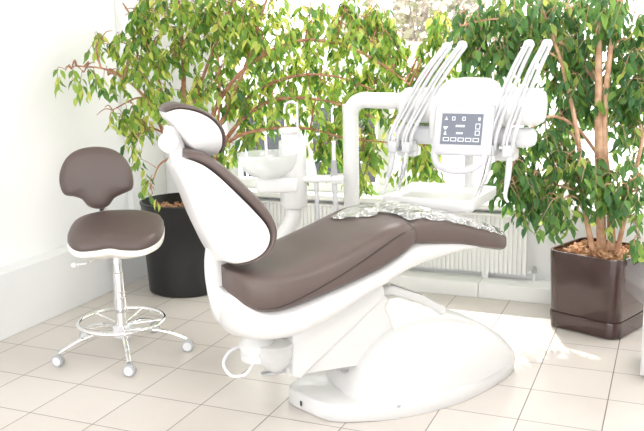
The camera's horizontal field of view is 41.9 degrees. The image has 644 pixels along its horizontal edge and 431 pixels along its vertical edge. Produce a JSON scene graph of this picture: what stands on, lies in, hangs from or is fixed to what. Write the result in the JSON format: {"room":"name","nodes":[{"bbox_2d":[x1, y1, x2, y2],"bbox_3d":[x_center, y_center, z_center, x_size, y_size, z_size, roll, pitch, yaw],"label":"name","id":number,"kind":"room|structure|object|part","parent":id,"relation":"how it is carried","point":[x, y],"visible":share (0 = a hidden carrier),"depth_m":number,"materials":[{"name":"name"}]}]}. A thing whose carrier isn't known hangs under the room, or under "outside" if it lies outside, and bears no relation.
{"room":"dental clinic","nodes":[
{"label":"dental clinic","id":0,"kind":"room"},
{"bbox_2d":[0,0,166,266],"bbox_3d":[-2.534,-0.512,3.142,0.370,2.270,6.320,4,12,22],"label":"wall","id":1,"kind":"structure","parent":0,"point":[39,130],"depth_m":4.98,"materials":[{"name":"paint"}]},
{"bbox_2d":[0,245,147,340],"bbox_3d":[-2.505,0.766,3.305,0.450,0.360,6.150,4,12,22],"label":"trim","id":2,"kind":"structure","parent":1,"relation":"attached to","point":[34,290],"depth_m":4.91,"materials":[{"name":"paint"}]},
{"bbox_2d":[140,193,207,297],"bbox_3d":[-0.880,0.183,5.447,0.558,0.587,0.558,4,12,22],"label":"pot","id":3,"kind":"object","parent":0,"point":[175,269],"depth_m":5.23,"materials":[{"name":"black plastic"}]},
{"bbox_2d":[0,275,643,430],"bbox_3d":[0.180,1.118,2.513,6.050,0.120,6.650,4,12,22],"label":"floor","id":4,"kind":"structure","parent":0,"point":[561,379],"depth_m":3.93,"materials":[{"name":"tile"}]},
{"bbox_2d":[51,147,193,376],"bbox_3d":[-1.013,0.196,4.236,0.677,1.048,0.673,-1,11,0],"label":"stool","id":5,"kind":"object","parent":4,"relation":"on","point":[96,176],"visible":1,"depth_m":4.27,"materials":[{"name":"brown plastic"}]},
{"bbox_3d":[-1.182,0.634,4.231,0.294,0.081,0.031,-8,13,-29],"label":"leg","id":6,"kind":"part","parent":5,"relation":"part of","materials":[{"name":"silver metal"}]},
{"bbox_3d":[-1.121,0.219,4.106,0.014,0.020,0.201,7,14,36],"label":"height lever","id":7,"kind":"part","parent":5,"relation":"part of","materials":[{"name":"silver metal"}]},
{"bbox_2d":[59,147,133,208],"bbox_3d":[-1.162,-0.193,4.336,0.381,0.321,0.082,-1,11,0],"label":"backrest cushion","id":8,"kind":"object","parent":5,"relation":"on","point":[96,176],"depth_m":4.30,"materials":[{"name":"brown leather"}]},
{"bbox_3d":[-1.167,0.593,4.432,0.294,0.081,0.031,8,15,38],"label":"leg","id":9,"kind":"part","parent":5,"relation":"part of","materials":[{"name":"silver metal"}]},
{"bbox_2d":[67,210,163,251],"bbox_3d":[-1.034,0.072,4.225,0.475,0.145,0.371,-1,11,0],"label":"seat cushion","id":10,"kind":"object","parent":5,"relation":"on","point":[108,230],"depth_m":4.13,"materials":[{"name":"brown leather"}]},
{"bbox_3d":[-0.969,0.646,4.151,0.031,0.081,0.294,-5,12,-17],"label":"leg","id":11,"kind":"part","parent":5,"relation":"part of","materials":[{"name":"silver metal"}]},
{"bbox_3d":[-0.970,0.577,4.490,0.031,0.081,0.294,3,12,17],"label":"leg","id":12,"kind":"part","parent":5,"relation":"part of","materials":[{"name":"silver metal"}]},
{"bbox_3d":[-0.844,0.608,4.325,0.294,0.081,0.031,-1,11,-2],"label":"leg","id":13,"kind":"part","parent":5,"relation":"part of","materials":[{"name":"silver metal"}]},
{"bbox_2d":[53,0,461,297],"bbox_3d":[-0.301,-0.481,5.106,2.382,2.000,0.904,-1,11,3],"label":"fig","id":14,"kind":"object","parent":4,"relation":"on","point":[175,269],"visible":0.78,"depth_m":4.95,"materials":[{"name":"green plant"}]},
{"bbox_2d":[241,100,344,238],"bbox_3d":[-0.149,0.065,4.220,0.529,1.278,0.314,-1,11,3],"label":"dental spittoon unit","id":15,"kind":"object","parent":4,"relation":"on","point":[292,180],"visible":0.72,"depth_m":4.14,"materials":[{"name":"white plastic"}]},
{"bbox_2d":[278,100,299,159],"bbox_3d":[-0.162,-0.419,4.119,0.104,0.288,0.104,4,12,22],"label":"faucet","id":16,"kind":"object","parent":15,"relation":"on","point":[289,144],"depth_m":4.10,"materials":[{"name":"white plastic"}]},
{"bbox_2d":[304,138,317,176],"bbox_3d":[-0.054,-0.283,4.161,0.070,0.203,0.019,4,12,22],"label":"suction handpiece","id":17,"kind":"object","parent":15,"relation":"in","point":[305,139],"visible":1,"depth_m":4.15,"materials":[{"name":"white plastic"}]},
{"bbox_2d":[331,141,336,176],"bbox_3d":[0.059,-0.275,4.148,0.034,0.185,0.033,4,12,22],"label":"suction handpiece","id":18,"kind":"object","parent":15,"relation":"in","point":[333,161],"visible":0.94,"depth_m":4.14,"materials":[{"name":"white plastic"}]},
{"bbox_2d":[158,101,514,422],"bbox_3d":[0.152,0.157,3.578,1.656,1.340,0.552,-6,12,-23],"label":"dental chair","id":19,"kind":"object","parent":4,"relation":"on","point":[317,304],"visible":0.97,"depth_m":3.42,"materials":[{"name":"white plastic"},{"name":"brown leather"}]},
{"bbox_3d":[-0.577,-0.275,3.164,0.076,0.076,0.040,-6,12,-23],"label":"tilt knob","id":20,"kind":"part","parent":19,"relation":"part of","materials":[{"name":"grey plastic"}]},
{"bbox_2d":[158,101,225,152],"bbox_3d":[-0.498,-0.335,3.200,0.219,0.199,0.266,-6,12,-23],"label":"cushion","id":21,"kind":"object","parent":19,"relation":"on","point":[190,129],"depth_m":3.12,"materials":[{"name":"white plastic"}]},
{"bbox_2d":[182,146,276,264],"bbox_3d":[-0.396,-0.055,3.300,0.302,0.446,0.507,-6,12,-23],"label":"backrest cushion","id":22,"kind":"object","parent":19,"relation":"on","point":[233,226],"depth_m":3.13,"materials":[{"name":"white plastic"}]},
{"bbox_2d":[259,338,292,372],"bbox_3d":[-0.189,0.578,3.413,0.148,0.125,0.148,-6,12,-23],"label":"cup","id":23,"kind":"object","parent":19,"relation":"on","point":[275,355],"depth_m":3.36,"materials":[{"name":"white plastic"}]},
{"bbox_2d":[221,206,415,311],"bbox_3d":[-0.043,0.166,3.498,0.797,0.315,0.536,-6,12,-23],"label":"seat cushion","id":24,"kind":"object","parent":19,"relation":"on","point":[328,264],"depth_m":3.29,"materials":[{"name":"brown leather"}]},
{"bbox_3d":[0.026,0.456,3.584,0.425,0.358,0.240,-6,12,-23],"label":"lift arm","id":25,"kind":"part","parent":19,"relation":"part of","materials":[{"name":"white plastic"}]},
{"bbox_3d":[0.084,0.484,3.615,0.436,0.306,0.190,-6,12,-23],"label":"lift arm","id":26,"kind":"part","parent":19,"relation":"part of","materials":[{"name":"white plastic"}]},
{"bbox_3d":[0.407,0.751,3.810,1.120,0.074,0.512,-6,12,-23],"label":"plate","id":27,"kind":"part","parent":19,"relation":"part of","materials":[{"name":"white plastic"}]},
{"bbox_2d":[331,201,506,238],"bbox_3d":[0.439,0.040,3.700,0.768,0.192,0.427,-6,12,-23],"label":"plastic cover","id":28,"kind":"object","parent":19,"relation":"on","point":[364,210],"visible":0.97,"depth_m":3.60,"materials":[{"name":"clear plastic"}]},
{"bbox_2d":[382,205,506,249],"bbox_3d":[0.528,0.057,3.728,0.590,0.207,0.430,-6,12,-23],"label":"cushion","id":29,"kind":"object","parent":19,"relation":"on","point":[428,234],"depth_m":3.52,"materials":[{"name":"brown leather"}]},
{"bbox_2d":[342,39,552,212],"bbox_3d":[0.493,-0.051,4.057,1.142,1.545,0.455,5,13,26],"label":"console","id":30,"kind":"object","parent":4,"relation":"on","point":[469,117],"visible":0.96,"depth_m":3.85,"materials":[{"name":"white plastic"}]},
{"bbox_2d":[381,152,395,191],"bbox_3d":[0.322,-0.211,4.045,0.074,0.206,0.029,5,13,26],"label":"dental handpiece","id":31,"kind":"object","parent":30,"relation":"hanging from","point":[390,168],"visible":1,"depth_m":4.03,"materials":[{"name":"grey plastic"}]},
{"bbox_3d":[0.331,-0.247,4.033,0.053,0.130,0.029,5,13,26],"label":"handle","id":32,"kind":"part","parent":31,"relation":"part of","materials":[{"name":"grey plastic"}]},
{"bbox_2d":[396,153,408,190],"bbox_3d":[0.385,-0.208,4.013,0.064,0.200,0.029,5,13,26],"label":"dental handpiece","id":33,"kind":"object","parent":30,"relation":"hanging from","point":[404,163],"visible":1,"depth_m":4.00,"materials":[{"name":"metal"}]},
{"bbox_3d":[0.391,-0.244,4.003,0.048,0.126,0.029,5,13,26],"label":"handle","id":34,"kind":"part","parent":33,"relation":"part of","materials":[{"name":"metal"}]},
{"bbox_3d":[0.460,-0.556,3.971,0.298,0.510,0.113,1,12,10],"label":"hose arm","id":35,"kind":"part","parent":30,"relation":"part of","materials":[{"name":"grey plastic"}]},
{"bbox_3d":[0.525,-0.553,3.938,0.303,0.515,0.112,1,12,11],"label":"hose arm","id":36,"kind":"part","parent":30,"relation":"part of","materials":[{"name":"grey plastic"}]},
{"bbox_2d":[383,182,496,212],"bbox_3d":[0.565,-0.089,4.001,0.435,0.058,0.435,5,13,26],"label":"tray","id":37,"kind":"object","parent":30,"relation":"on","point":[447,197],"depth_m":3.99,"materials":[{"name":"white plastic"}]},
{"bbox_3d":[0.636,-0.344,3.824,0.283,0.312,0.108,5,13,26],"label":"display panel","id":38,"kind":"part","parent":30,"relation":"part of","materials":[{"name":"plastic"}]},
{"bbox_3d":[0.705,-0.272,4.043,0.044,0.275,0.074,5,13,26],"label":"tray arm","id":39,"kind":"part","parent":30,"relation":"part of","materials":[{"name":"white plastic"}]},
{"bbox_2d":[475,156,492,196],"bbox_3d":[0.740,-0.177,3.838,0.079,0.206,0.029,5,13,26],"label":"dental handpiece","id":40,"kind":"object","parent":30,"relation":"hanging from","point":[487,167],"visible":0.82,"depth_m":3.82,"materials":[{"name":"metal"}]},
{"bbox_3d":[0.750,-0.213,3.825,0.056,0.131,0.029,5,13,26],"label":"handle","id":41,"kind":"part","parent":40,"relation":"part of","materials":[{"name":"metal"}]},
{"bbox_2d":[503,156,512,202],"bbox_3d":[0.838,-0.163,3.790,0.039,0.215,0.030,5,13,26],"label":"dental handpiece","id":42,"kind":"object","parent":30,"relation":"hanging from","point":[508,170],"visible":1,"depth_m":3.78,"materials":[{"name":"grey plastic"}]},
{"bbox_3d":[0.839,-0.203,3.782,0.036,0.132,0.029,5,13,26],"label":"handle","id":43,"kind":"part","parent":42,"relation":"part of","materials":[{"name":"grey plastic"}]},
{"bbox_3d":[0.831,-0.532,3.804,0.236,0.515,0.106,-6,13,-24],"label":"hose arm","id":44,"kind":"part","parent":30,"relation":"part of","materials":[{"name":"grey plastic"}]},
{"bbox_3d":[0.903,-0.527,3.769,0.236,0.515,0.106,-6,13,-24],"label":"hose arm","id":45,"kind":"part","parent":30,"relation":"part of","materials":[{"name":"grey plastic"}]},
{"bbox_2d":[445,0,643,339],"bbox_3d":[1.269,-0.363,4.497,1.168,1.950,0.852,5,13,28],"label":"fig","id":46,"kind":"object","parent":4,"relation":"on","point":[597,284],"visible":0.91,"depth_m":4.35,"materials":[{"name":"green plant"}]},
{"bbox_2d":[640,310,643,375],"bbox_3d":[1.732,0.568,3.866,0.480,0.360,0.322,4,12,22],"label":"base cabinet","id":47,"kind":"object","parent":4,"relation":"on","point":[642,344],"visible":1,"depth_m":3.83,"materials":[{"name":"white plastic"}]},
{"bbox_3d":[1.676,0.576,3.730,0.464,0.300,0.011,4,12,22],"label":"door","id":48,"kind":"part","parent":47,"relation":"part of","materials":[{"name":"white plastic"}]},
{"bbox_2d":[156,0,643,280],"bbox_3d":[1.232,-0.827,5.155,5.750,2.600,0.325,4,12,22],"label":"wall","id":49,"kind":"structure","parent":0,"point":[538,255],"depth_m":5.20,"materials":[{"name":"paint"}]},
{"bbox_2d":[258,198,536,281],"bbox_3d":[0.403,0.144,5.482,1.966,0.414,0.085,4,12,22],"label":"radiator","id":50,"kind":"object","parent":49,"relation":"attached to","point":[512,259],"visible":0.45,"depth_m":5.23,"materials":[{"name":"metal"}]},
{"bbox_2d":[203,0,643,206],"bbox_3d":[1.388,-1.007,4.982,4.750,1.885,0.078,4,12,22],"label":"window","id":51,"kind":"structure","parent":49,"relation":"in","point":[247,181],"depth_m":5.64,"materials":[{"name":"paint"}]},
{"bbox_2d":[247,187,643,217],"bbox_3d":[1.415,-0.070,5.191,4.750,0.035,0.410,4,12,22],"label":"window sill","id":52,"kind":"structure","parent":49,"relation":"attached to","point":[323,195],"depth_m":5.51,"materials":[{"name":"paint"}]},
{"bbox_2d":[389,269,550,304],"bbox_3d":[1.364,0.464,5.082,5.298,0.093,0.190,4,12,22],"label":"baseboard","id":53,"kind":"structure","parent":49,"relation":"attached to","point":[438,282],"depth_m":5.18,"materials":[{"name":"ceramic tile"}]},
{"bbox_2d":[550,237,643,323],"bbox_3d":[1.514,0.344,4.577,0.426,0.340,0.426,10,16,44],"label":"planter","id":54,"kind":"object","parent":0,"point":[591,284],"depth_m":4.43,"materials":[{"name":"brown plastic"}]},
{"label":"outside","id":55,"kind":"structure","parent":0,"visible":0},
{"bbox_2d":[479,79,643,194],"bbox_3d":[4.167,-2.857,22.791,50.000,0.150,34.540,4,12,22],"label":"ground","id":56,"kind":"structure","parent":55,"point":[588,151],"depth_m":13.46,"materials":[{"name":"white paint"}]},
{"bbox_2d":[223,41,492,184],"bbox_3d":[-0.090,-1.369,11.127,4.400,1.762,1.450,4,12,22],"label":"building","id":57,"kind":"structure","parent":56,"relation":"on","point":[270,149],"depth_m":10.41,"materials":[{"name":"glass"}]},
{"bbox_2d":[226,105,285,176],"bbox_3d":[-0.843,-0.902,10.755,0.874,1.024,0.020,4,12,22],"label":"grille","id":58,"kind":"object","parent":57,"relation":"attached to","point":[270,149],"depth_m":10.73,"materials":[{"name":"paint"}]},
{"bbox_2d":[310,105,377,182],"bbox_3d":[0.265,-0.831,10.298,0.874,1.024,0.020,4,12,22],"label":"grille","id":59,"kind":"object","parent":57,"relation":"attached to","point":[331,118],"depth_m":10.31,"materials":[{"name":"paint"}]},
{"bbox_2d":[324,0,519,86],"bbox_3d":[1.615,-2.851,13.841,3.272,3.532,3.521,-3,12,-8],"label":"blossoming tree","id":60,"kind":"object","parent":56,"relation":"on","point":[425,8],"visible":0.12,"depth_m":13.41,"materials":[{"name":"grey plant"}]}
]}

